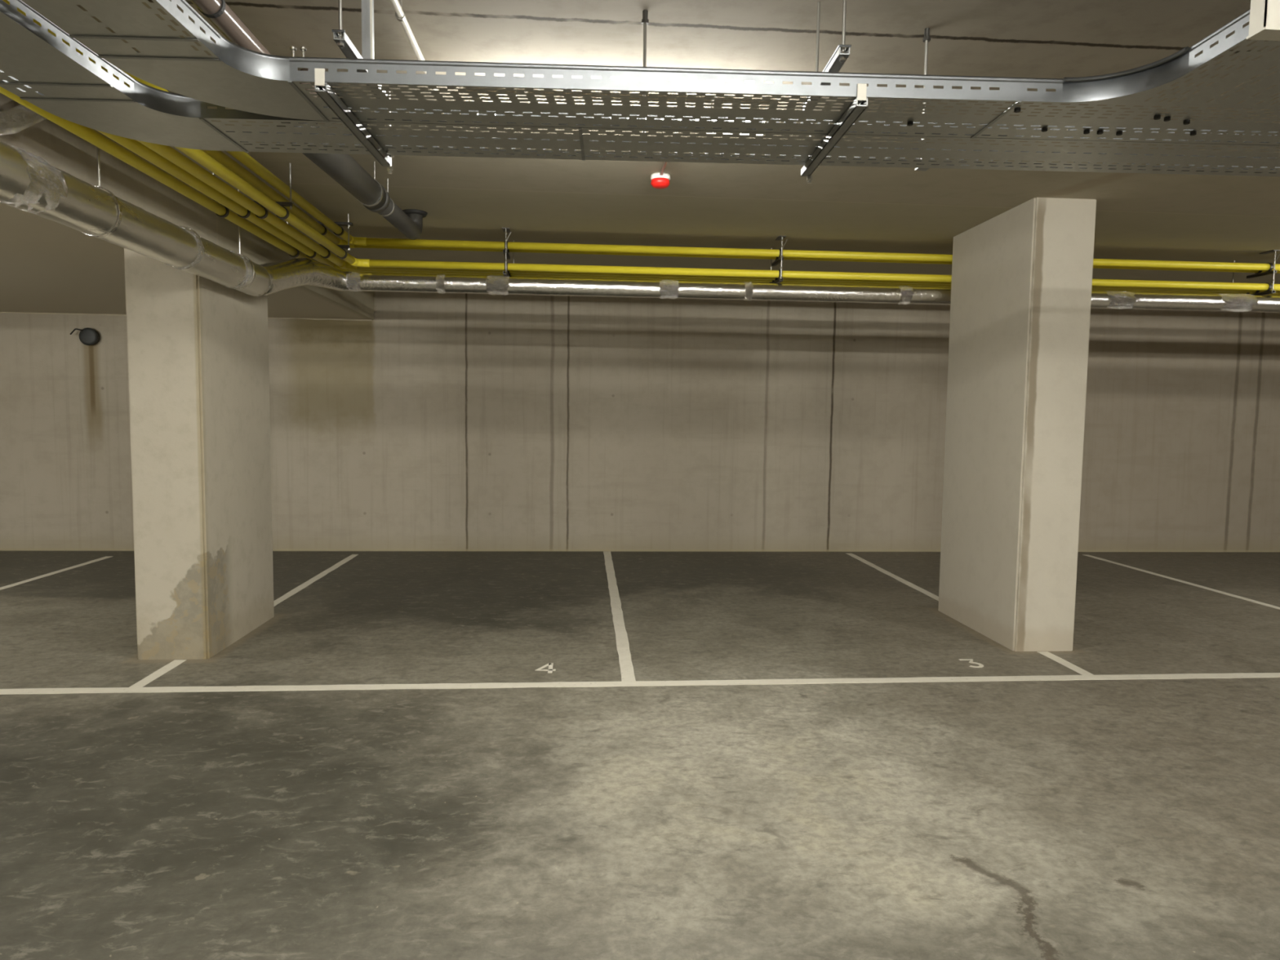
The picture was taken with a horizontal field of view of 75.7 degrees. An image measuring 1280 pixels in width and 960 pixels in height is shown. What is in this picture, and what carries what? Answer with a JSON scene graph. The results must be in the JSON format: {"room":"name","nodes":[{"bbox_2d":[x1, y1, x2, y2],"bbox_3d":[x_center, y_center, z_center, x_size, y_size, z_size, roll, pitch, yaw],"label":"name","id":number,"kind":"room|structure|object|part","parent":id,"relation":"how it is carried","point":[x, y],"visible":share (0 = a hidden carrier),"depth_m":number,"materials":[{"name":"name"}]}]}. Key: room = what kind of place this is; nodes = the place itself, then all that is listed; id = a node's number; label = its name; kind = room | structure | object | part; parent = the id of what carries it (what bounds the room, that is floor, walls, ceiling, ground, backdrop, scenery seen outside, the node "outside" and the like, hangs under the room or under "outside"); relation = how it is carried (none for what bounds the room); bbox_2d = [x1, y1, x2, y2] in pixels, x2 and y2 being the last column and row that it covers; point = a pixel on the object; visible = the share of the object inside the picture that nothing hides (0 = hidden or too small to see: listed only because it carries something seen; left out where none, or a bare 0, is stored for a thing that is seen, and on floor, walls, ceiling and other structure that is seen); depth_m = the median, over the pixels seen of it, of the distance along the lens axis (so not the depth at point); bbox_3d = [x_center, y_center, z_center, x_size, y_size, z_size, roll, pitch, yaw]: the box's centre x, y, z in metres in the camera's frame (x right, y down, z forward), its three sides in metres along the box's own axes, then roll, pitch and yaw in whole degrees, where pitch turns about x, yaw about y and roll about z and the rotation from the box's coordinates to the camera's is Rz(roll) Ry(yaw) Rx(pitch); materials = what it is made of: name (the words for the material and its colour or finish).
{"room":"parking garage","nodes":[
{"label":"parking garage","id":0,"kind":"room"},
{"bbox_2d":[0,93,373,319],"bbox_3d":[-5.399,-1.316,1.328,6.400,0.370,13.600,0,4,-4],"label":"ceiling","id":1,"kind":"structure","parent":0,"point":[46,265],"depth_m":5.03,"materials":[{"name":"concrete"}]},
{"bbox_2d":[0,550,1279,959],"bbox_3d":[1.101,1.369,1.991,19.900,0.200,14.000,0,4,-4],"label":"floor","id":2,"kind":"structure","parent":0,"point":[1124,819],"depth_m":3.28,"materials":[{"name":"concrete"}]},
{"bbox_2d":[0,556,111,590],"bbox_3d":[-4.992,0.890,6.018,0.082,0.002,3.960,0,4,-4],"label":"painted line","id":3,"kind":"object","parent":2,"relation":"on","point":[104,557],"visible":1,"depth_m":7.11,"materials":[{"name":"white paint"}]},
{"bbox_2d":[129,659,186,687],"bbox_3d":[-2.586,1.039,4.432,0.068,0.002,0.485,0,4,-4],"label":"painted line","id":4,"kind":"object","parent":2,"relation":"on","point":[174,664],"visible":1,"depth_m":4.42,"materials":[{"name":"white paint"}]},
{"bbox_2d":[124,248,274,659],"bbox_3d":[-2.677,-0.195,5.104,0.393,2.360,1.020,0,4,-4],"label":"concrete pillar","id":5,"kind":"structure","parent":2,"relation":"on","point":[197,346],"depth_m":4.66,"materials":[{"name":"beige concrete"}]},
{"bbox_2d":[273,554,358,606],"bbox_3d":[-2.767,0.845,6.996,0.073,0.002,2.580,0,4,-4],"label":"painted line","id":6,"kind":"object","parent":2,"relation":"on","point":[337,565],"visible":0.84,"depth_m":6.94,"materials":[{"name":"white paint"}]},
{"bbox_2d":[535,662,555,673],"bbox_3d":[-0.500,1.051,4.612,0.108,0.002,0.171,3,5,25],"label":"painted number","id":7,"kind":"object","parent":2,"relation":"on","point":[550,669],"visible":1,"depth_m":4.59,"materials":[{"name":"white paint"}]},
{"bbox_2d":[603,551,635,681],"bbox_3d":[-0.203,0.912,6.524,0.081,0.002,4.290,0,4,-4],"label":"painted line","id":8,"kind":"object","parent":2,"relation":"on","point":[627,672],"visible":1,"depth_m":5.55,"materials":[{"name":"white paint"}]},
{"bbox_2d":[0,672,1279,694],"bbox_3d":[0.181,1.077,4.372,14.001,0.003,0.108,0,4,-5],"label":"painted line","id":9,"kind":"object","parent":2,"relation":"on","point":[1238,675],"visible":1,"depth_m":4.35,"materials":[{"name":"white paint"}]},
{"bbox_2d":[846,553,938,600],"bbox_3d":[2.304,0.874,7.458,0.074,0.002,2.580,0,4,-4],"label":"painted line","id":10,"kind":"object","parent":2,"relation":"on","point":[908,584],"visible":0.84,"depth_m":7.37,"materials":[{"name":"white paint"}]},
{"bbox_2d":[958,658,983,667],"bbox_3d":[1.937,1.068,4.803,0.095,0.002,0.168,0,4,-4],"label":"painted number","id":11,"kind":"object","parent":2,"relation":"on","point":[981,665],"visible":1,"depth_m":4.80,"materials":[{"name":"white paint"}]},
{"bbox_2d":[937,197,1096,651],"bbox_3d":[2.468,-0.347,5.522,0.385,2.730,1.090,0,4,-4],"label":"concrete pillar","id":12,"kind":"structure","parent":2,"relation":"on","point":[1021,285],"depth_m":5.07,"materials":[{"name":"beige concrete"}]},
{"bbox_2d":[1036,651,1093,675],"bbox_3d":[2.491,1.074,4.819,0.072,0.002,0.495,0,4,-4],"label":"painted line","id":13,"kind":"object","parent":2,"relation":"on","point":[1055,658],"visible":1,"depth_m":4.82,"materials":[{"name":"white paint"}]},
{"bbox_2d":[1081,554,1279,609],"bbox_3d":[4.902,0.957,6.798,0.074,0.002,4.110,0,4,-4],"label":"painted line","id":14,"kind":"object","parent":2,"relation":"on","point":[1087,555],"visible":1,"depth_m":7.28,"materials":[{"name":"white paint"}]},
{"bbox_2d":[0,291,1279,551],"bbox_3d":[0.634,-0.611,8.745,19.500,2.730,0.200,0,4,-4],"label":"wall","id":15,"kind":"structure","parent":0,"point":[436,421],"depth_m":8.60,"materials":[{"name":"concrete"}]},
{"bbox_2d":[70,327,99,345],"bbox_3d":[-5.461,-1.411,8.119,0.251,0.172,0.087,0,4,-4],"label":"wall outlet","id":16,"kind":"object","parent":15,"relation":"attached to","point":[87,336],"visible":1,"depth_m":8.09,"materials":[{"name":"grey plastic"}]},
{"bbox_2d":[0,311,372,320],"bbox_3d":[-5.889,-1.635,8.098,6.380,0.015,0.015,0,4,-4],"label":"trim","id":17,"kind":"structure","parent":15,"relation":"attached to","point":[0,312],"depth_m":8.15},
{"bbox_2d":[76,0,1279,284],"bbox_3d":[1.138,-1.577,1.771,19.900,0.250,14.000,0,4,-4],"label":"ceiling","id":18,"kind":"structure","parent":0,"point":[1145,216],"depth_m":4.39,"materials":[{"name":"concrete"}]},
{"bbox_2d":[81,130,122,237],"bbox_3d":[-2.242,-1.310,3.381,0.205,0.614,0.020,0,4,-4],"label":"hanger","id":19,"kind":"object","parent":18,"relation":"hanging from","point":[120,215],"visible":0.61,"depth_m":3.39,"materials":[{"name":"metal"}]},
{"bbox_3d":[-2.221,-1.409,3.376,0.009,0.415,0.009,2,5,18],"label":"threaded rod","id":20,"kind":"part","parent":19,"relation":"part of","materials":[{"name":"metal"}]},
{"bbox_2d":[0,141,1279,312],"bbox_3d":[2.458,-1.262,5.568,13.150,0.324,4.972,-2,5,-29],"label":"pipe","id":21,"kind":"object","parent":19,"relation":"hanging from","point":[28,183],"visible":0.95,"depth_m":5.61,"materials":[{"name":"silver metal"}]},
{"bbox_2d":[0,104,46,135],"bbox_3d":[-2.252,-1.342,3.019,0.076,0.292,0.435,0,4,-4],"label":"pipe","id":22,"kind":"object","parent":21,"relation":"attached to","point":[13,120],"visible":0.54,"depth_m":2.94,"materials":[{"name":"white"}]},
{"bbox_2d":[232,189,255,289],"bbox_3d":[-2.340,-1.416,4.774,0.205,0.614,0.020,0,4,-4],"label":"hanger","id":23,"kind":"object","parent":18,"relation":"hanging from","point":[239,238],"visible":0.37,"depth_m":4.78,"materials":[{"name":"metal"}]},
{"bbox_3d":[-2.319,-1.515,4.768,0.009,0.415,0.009,-1,5,-27],"label":"threaded rod","id":24,"kind":"part","parent":23,"relation":"part of","materials":[{"name":"metal"}]},
{"bbox_2d":[212,163,292,219],"bbox_3d":[-2.064,-1.542,4.382,0.412,0.296,0.024,0,4,-4],"label":"bracket","id":25,"kind":"object","parent":18,"relation":"hanging from","point":[282,204],"visible":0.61,"depth_m":4.39,"materials":[{"name":"metal"}]},
{"bbox_3d":[-1.863,-1.567,4.394,0.009,0.243,0.009,-1,5,-27],"label":"threaded rod","id":26,"kind":"part","parent":25,"relation":"part of","materials":[{"name":"metal"}]},
{"bbox_2d":[190,0,317,97],"bbox_3d":[-1.190,-1.376,1.643,0.078,0.219,3.245,0,4,-4],"label":"pipe","id":27,"kind":"object","parent":18,"relation":"hanging from","point":[218,12],"visible":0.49,"depth_m":2.46,"materials":[{"name":"grey plastic"}]},
{"bbox_2d":[286,213,353,258],"bbox_3d":[-2.131,-1.625,5.477,0.432,0.296,0.040,0,4,-4],"label":"bracket","id":28,"kind":"object","parent":18,"relation":"hanging from","point":[348,224],"visible":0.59,"depth_m":5.48,"materials":[{"name":"metal"}]},
{"bbox_3d":[-1.940,-1.650,5.488,0.009,0.243,0.009,-1,5,-27],"label":"threaded rod","id":29,"kind":"part","parent":28,"relation":"part of","materials":[{"name":"metal"}]},
{"bbox_2d":[276,122,427,239],"bbox_3d":[-1.423,-1.568,4.387,0.169,0.272,2.247,0,4,-3],"label":"drain pipe","id":30,"kind":"object","parent":18,"relation":"hanging from","point":[344,169],"visible":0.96,"depth_m":4.18,"materials":[{"name":"grey plastic"}]},
{"bbox_2d":[362,185,390,213],"bbox_3d":[-1.435,-1.531,4.468,0.149,0.149,0.054,0,4,-4],"label":"socket","id":31,"kind":"object","parent":30,"relation":"attached to","point":[386,202],"depth_m":4.45,"materials":[{"name":"grey plastic"}]},
{"bbox_2d":[314,0,393,173],"bbox_3d":[-0.821,-1.267,2.404,0.056,0.552,0.633,1,4,-2],"label":"hanger","id":32,"kind":"object","parent":18,"relation":"hanging from","point":[346,46],"visible":0.8,"depth_m":2.40,"materials":[{"name":"metal"}]},
{"bbox_3d":[-0.824,-1.366,2.263,0.009,0.335,0.009,-1,5,-27],"label":"threaded rod","id":33,"kind":"part","parent":32,"relation":"part of","materials":[{"name":"metal"}]},
{"bbox_3d":[-0.828,-1.401,2.506,0.031,0.301,0.024,0,4,-4],"label":"strut post","id":34,"kind":"part","parent":32,"relation":"part of","materials":[{"name":"silver metal"}]},
{"bbox_3d":[-0.826,-1.149,2.718,0.009,0.255,0.009,2,5,18],"label":"threaded rod","id":35,"kind":"part","parent":32,"relation":"part of","materials":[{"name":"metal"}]},
{"bbox_2d":[0,0,1279,176],"bbox_3d":[0.711,-0.977,1.385,4.835,0.065,2.888,0,4,-4],"label":"cable tray","id":36,"kind":"object","parent":32,"relation":"on","point":[37,66],"visible":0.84,"depth_m":2.52,"materials":[{"name":"metal"}]},
{"bbox_3d":[-1.637,-0.980,1.017,0.015,0.062,2.467,1,4,-2],"label":"rail","id":37,"kind":"part","parent":36,"relation":"part of","materials":[{"name":"silver metal"}]},
{"bbox_3d":[-1.345,-0.977,1.028,0.098,0.062,2.466,0,4,-4],"label":"rail","id":38,"kind":"part","parent":36,"relation":"part of","materials":[{"name":"silver metal"}]},
{"bbox_3d":[-1.344,-1.075,2.334,0.049,0.062,0.187,5,6,43],"label":"bend rail","id":39,"kind":"part","parent":36,"relation":"part of","materials":[{"name":"silver metal"}]},
{"bbox_3d":[0.886,-1.057,2.466,4.313,0.062,0.161,0,4,-4],"label":"rail","id":40,"kind":"part","parent":36,"relation":"part of","materials":[{"name":"silver metal"}]},
{"bbox_3d":[0.876,-1.079,2.758,4.315,0.062,0.015,1,4,-2],"label":"rail","id":41,"kind":"part","parent":36,"relation":"part of","materials":[{"name":"silver metal"}]},
{"bbox_2d":[21,0,1279,145],"bbox_3d":[0.911,-0.968,1.183,4.444,0.095,2.681,0,4,-4],"label":"cable tray","id":42,"kind":"object","parent":32,"relation":"on","point":[244,79],"visible":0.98,"depth_m":2.17,"materials":[{"name":"metal"}]},
{"bbox_3d":[-0.977,-0.963,0.898,0.015,0.062,2.180,1,4,-2],"label":"rail","id":43,"kind":"part","parent":42,"relation":"part of","materials":[{"name":"silver metal"}]},
{"bbox_3d":[-0.971,-1.050,2.062,0.049,0.062,0.187,5,6,43],"label":"bend rail","id":44,"kind":"part","parent":42,"relation":"part of","materials":[{"name":"silver metal"}]},
{"bbox_3d":[0.054,-1.044,2.149,1.902,0.062,0.015,1,4,-2],"label":"rail","id":45,"kind":"part","parent":42,"relation":"part of","materials":[{"name":"silver metal"}]},
{"bbox_3d":[1.068,-1.054,2.460,3.952,0.062,0.015,1,4,-2],"label":"rail","id":46,"kind":"part","parent":42,"relation":"part of","materials":[{"name":"silver metal"}]},
{"bbox_3d":[1.062,-1.034,2.186,0.115,0.062,0.015,1,4,-2],"label":"rail","id":47,"kind":"part","parent":42,"relation":"part of","materials":[{"name":"silver metal"}]},
{"bbox_3d":[1.241,-1.025,2.107,0.286,0.062,0.070,5,6,43],"label":"corner rail","id":48,"kind":"part","parent":42,"relation":"part of","materials":[{"name":"silver metal"}]},
{"bbox_3d":[1.369,-0.937,0.946,0.015,0.062,2.100,1,4,-2],"label":"branch rail","id":49,"kind":"part","parent":42,"relation":"part of","materials":[{"name":"silver metal"}]},
{"bbox_2d":[390,0,437,90],"bbox_3d":[-0.700,-1.435,1.651,0.034,0.068,3.200,0,4,-4],"label":"conduit","id":50,"kind":"object","parent":18,"relation":"attached to","point":[397,4],"visible":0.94,"depth_m":2.71,"materials":[{"name":"metal"}]},
{"bbox_2d":[502,227,514,276],"bbox_3d":[-0.960,-1.637,6.064,0.063,0.329,0.475,0,4,-4],"label":"hanger","id":51,"kind":"object","parent":18,"relation":"hanging from","point":[505,230],"visible":0.77,"depth_m":5.87,"materials":[{"name":"metal"}]},
{"bbox_3d":[-0.951,-1.631,5.841,0.009,0.309,0.009,-1,5,-27],"label":"threaded rod","id":52,"kind":"part","parent":51,"relation":"part of","materials":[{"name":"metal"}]},
{"bbox_3d":[-0.953,-1.784,5.883,0.050,0.008,0.135,0,4,-4],"label":"ceiling plate","id":53,"kind":"part","parent":51,"relation":"part of","materials":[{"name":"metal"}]},
{"bbox_3d":[-0.961,-1.652,6.261,0.009,0.329,0.009,-1,5,-27],"label":"threaded rod","id":54,"kind":"part","parent":51,"relation":"part of","materials":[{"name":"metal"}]},
{"bbox_2d":[0,86,1267,295],"bbox_3d":[3.690,-1.292,3.623,11.742,0.065,5.883,0,4,-4],"label":"gas pipe","id":55,"kind":"object","parent":51,"relation":"hanging from","point":[91,135],"visible":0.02,"depth_m":3.79,"materials":[{"name":"yellow metal"}]},
{"bbox_2d":[2,0,1279,273],"bbox_3d":[3.790,-1.433,3.517,11.560,0.065,5.678,0,4,-4],"label":"gas pipe","id":56,"kind":"object","parent":51,"relation":"hanging from","point":[219,156],"visible":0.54,"depth_m":5.94,"materials":[{"name":"yellow metal"}]},
{"bbox_2d":[96,129,1279,295],"bbox_3d":[3.748,-1.288,3.578,11.632,0.065,5.783,0,4,-4],"label":"gas pipe","id":57,"kind":"object","parent":51,"relation":"hanging from","point":[133,145],"visible":0.3,"depth_m":5.01,"materials":[{"name":"yellow metal"}]},
{"bbox_2d":[120,68,1279,271],"bbox_3d":[3.848,-1.429,3.471,11.450,0.065,5.578,0,4,-4],"label":"gas pipe","id":58,"kind":"object","parent":51,"relation":"hanging from","point":[245,158],"visible":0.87,"depth_m":5.94,"materials":[{"name":"yellow metal"}]},
{"bbox_2d":[137,140,1279,293],"bbox_3d":[3.798,-1.284,3.534,11.540,0.065,5.688,0,4,-4],"label":"gas pipe","id":59,"kind":"object","parent":51,"relation":"hanging from","point":[166,152],"visible":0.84,"depth_m":5.46,"materials":[{"name":"yellow metal"}]},
{"bbox_2d":[174,146,1279,290],"bbox_3d":[3.856,-1.280,3.483,11.430,0.065,5.578,0,4,-4],"label":"gas pipe","id":60,"kind":"object","parent":51,"relation":"hanging from","point":[199,156],"visible":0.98,"depth_m":5.93,"materials":[{"name":"yellow metal"}]},
{"bbox_2d":[470,91,764,135],"bbox_3d":[-0.082,-1.524,3.418,1.220,0.138,0.080,0,4,-4],"label":"lamp","id":61,"kind":"object","parent":18,"relation":"attached to","point":[524,91],"visible":0.1,"depth_m":3.37,"materials":[{"name":"white plastic"}]},
{"bbox_2d":[476,113,764,135],"bbox_3d":[-0.083,-1.483,3.421,1.200,0.055,0.080,0,4,-4],"label":"diffuser","id":62,"kind":"object","parent":61,"relation":"attached to","point":[477,113],"depth_m":3.41,"materials":[{"name":"white"}]},
{"bbox_2d":[638,9,648,154],"bbox_3d":[0.015,-1.308,2.708,0.040,0.476,0.043,0,4,-4],"label":"rod","id":63,"kind":"object","parent":18,"relation":"hanging from","point":[645,21],"visible":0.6,"depth_m":2.70,"materials":[{"name":"metal"}]},
{"bbox_3d":[0.014,-1.311,2.717,0.010,0.470,0.010,2,5,18],"label":"rod","id":64,"kind":"part","parent":63,"relation":"part of","materials":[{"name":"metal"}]},
{"bbox_2d":[650,132,678,189],"bbox_3d":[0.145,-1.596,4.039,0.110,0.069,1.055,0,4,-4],"label":"beacon","id":65,"kind":"object","parent":18,"relation":"attached to","point":[660,180],"visible":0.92,"depth_m":4.47,"materials":[{"name":"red plastic"}]},
{"bbox_2d":[768,235,786,283],"bbox_3d":[1.020,-1.623,6.205,0.063,0.329,0.475,0,4,-4],"label":"hanger","id":66,"kind":"object","parent":18,"relation":"hanging from","point":[780,258],"visible":0.6,"depth_m":6.01,"materials":[{"name":"metal"}]},
{"bbox_3d":[1.027,-1.769,6.024,0.050,0.008,0.135,0,4,-4],"label":"ceiling plate","id":67,"kind":"part","parent":66,"relation":"part of","materials":[{"name":"metal"}]},
{"bbox_3d":[1.029,-1.616,5.983,0.009,0.309,0.009,-1,5,-27],"label":"threaded rod","id":68,"kind":"part","parent":66,"relation":"part of","materials":[{"name":"metal"}]},
{"bbox_2d":[800,0,867,183],"bbox_3d":[0.578,-1.254,2.457,0.056,0.552,0.633,1,4,-2],"label":"hanger","id":69,"kind":"object","parent":18,"relation":"hanging from","point":[837,59],"visible":0.8,"depth_m":2.38,"materials":[{"name":"metal"}]},
{"bbox_3d":[0.568,-1.384,2.639,0.009,0.320,0.009,2,5,18],"label":"threaded rod","id":70,"kind":"part","parent":69,"relation":"part of","materials":[{"name":"metal"}]},
{"bbox_3d":[0.575,-1.352,2.315,0.009,0.335,0.009,2,5,18],"label":"threaded rod","id":71,"kind":"part","parent":69,"relation":"part of","materials":[{"name":"metal"}]},
{"bbox_2d":[915,27,930,170],"bbox_3d":[0.972,-1.303,2.807,0.040,0.476,0.043,0,4,-4],"label":"rod","id":72,"kind":"object","parent":18,"relation":"hanging from","point":[926,38],"visible":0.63,"depth_m":2.80,"materials":[{"name":"metal"}]},
{"bbox_3d":[0.972,-1.306,2.815,0.010,0.470,0.010,-1,5,-27],"label":"rod","id":73,"kind":"part","parent":72,"relation":"part of","materials":[{"name":"metal"}]},
{"bbox_2d":[1231,249,1279,295],"bbox_3d":[4.800,-1.595,6.475,0.063,0.329,0.475,0,4,-4],"label":"hanger","id":74,"kind":"object","parent":18,"relation":"hanging from","point":[1270,271],"visible":0.56,"depth_m":6.29,"materials":[{"name":"metal"}]},
{"bbox_3d":[4.807,-1.742,6.293,0.050,0.008,0.135,0,4,-4],"label":"ceiling plate","id":75,"kind":"part","parent":74,"relation":"part of","materials":[{"name":"metal"}]},
{"bbox_3d":[4.809,-1.589,6.252,0.009,0.309,0.009,-1,5,-27],"label":"threaded rod","id":76,"kind":"part","parent":74,"relation":"part of","materials":[{"name":"metal"}]},
{"bbox_2d":[1246,0,1279,40],"bbox_3d":[1.361,-1.193,1.694,0.161,0.539,0.051,0,4,-4],"label":"post","id":77,"kind":"object","parent":18,"relation":"hanging from","point":[1264,15],"visible":1,"depth_m":1.70,"materials":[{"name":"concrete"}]},
{"bbox_3d":[1.358,-0.927,1.717,0.161,0.005,0.046,0,4,-4],"label":"foot plate","id":78,"kind":"part","parent":77,"relation":"part of","materials":[{"name":"white metal"}]}
]}

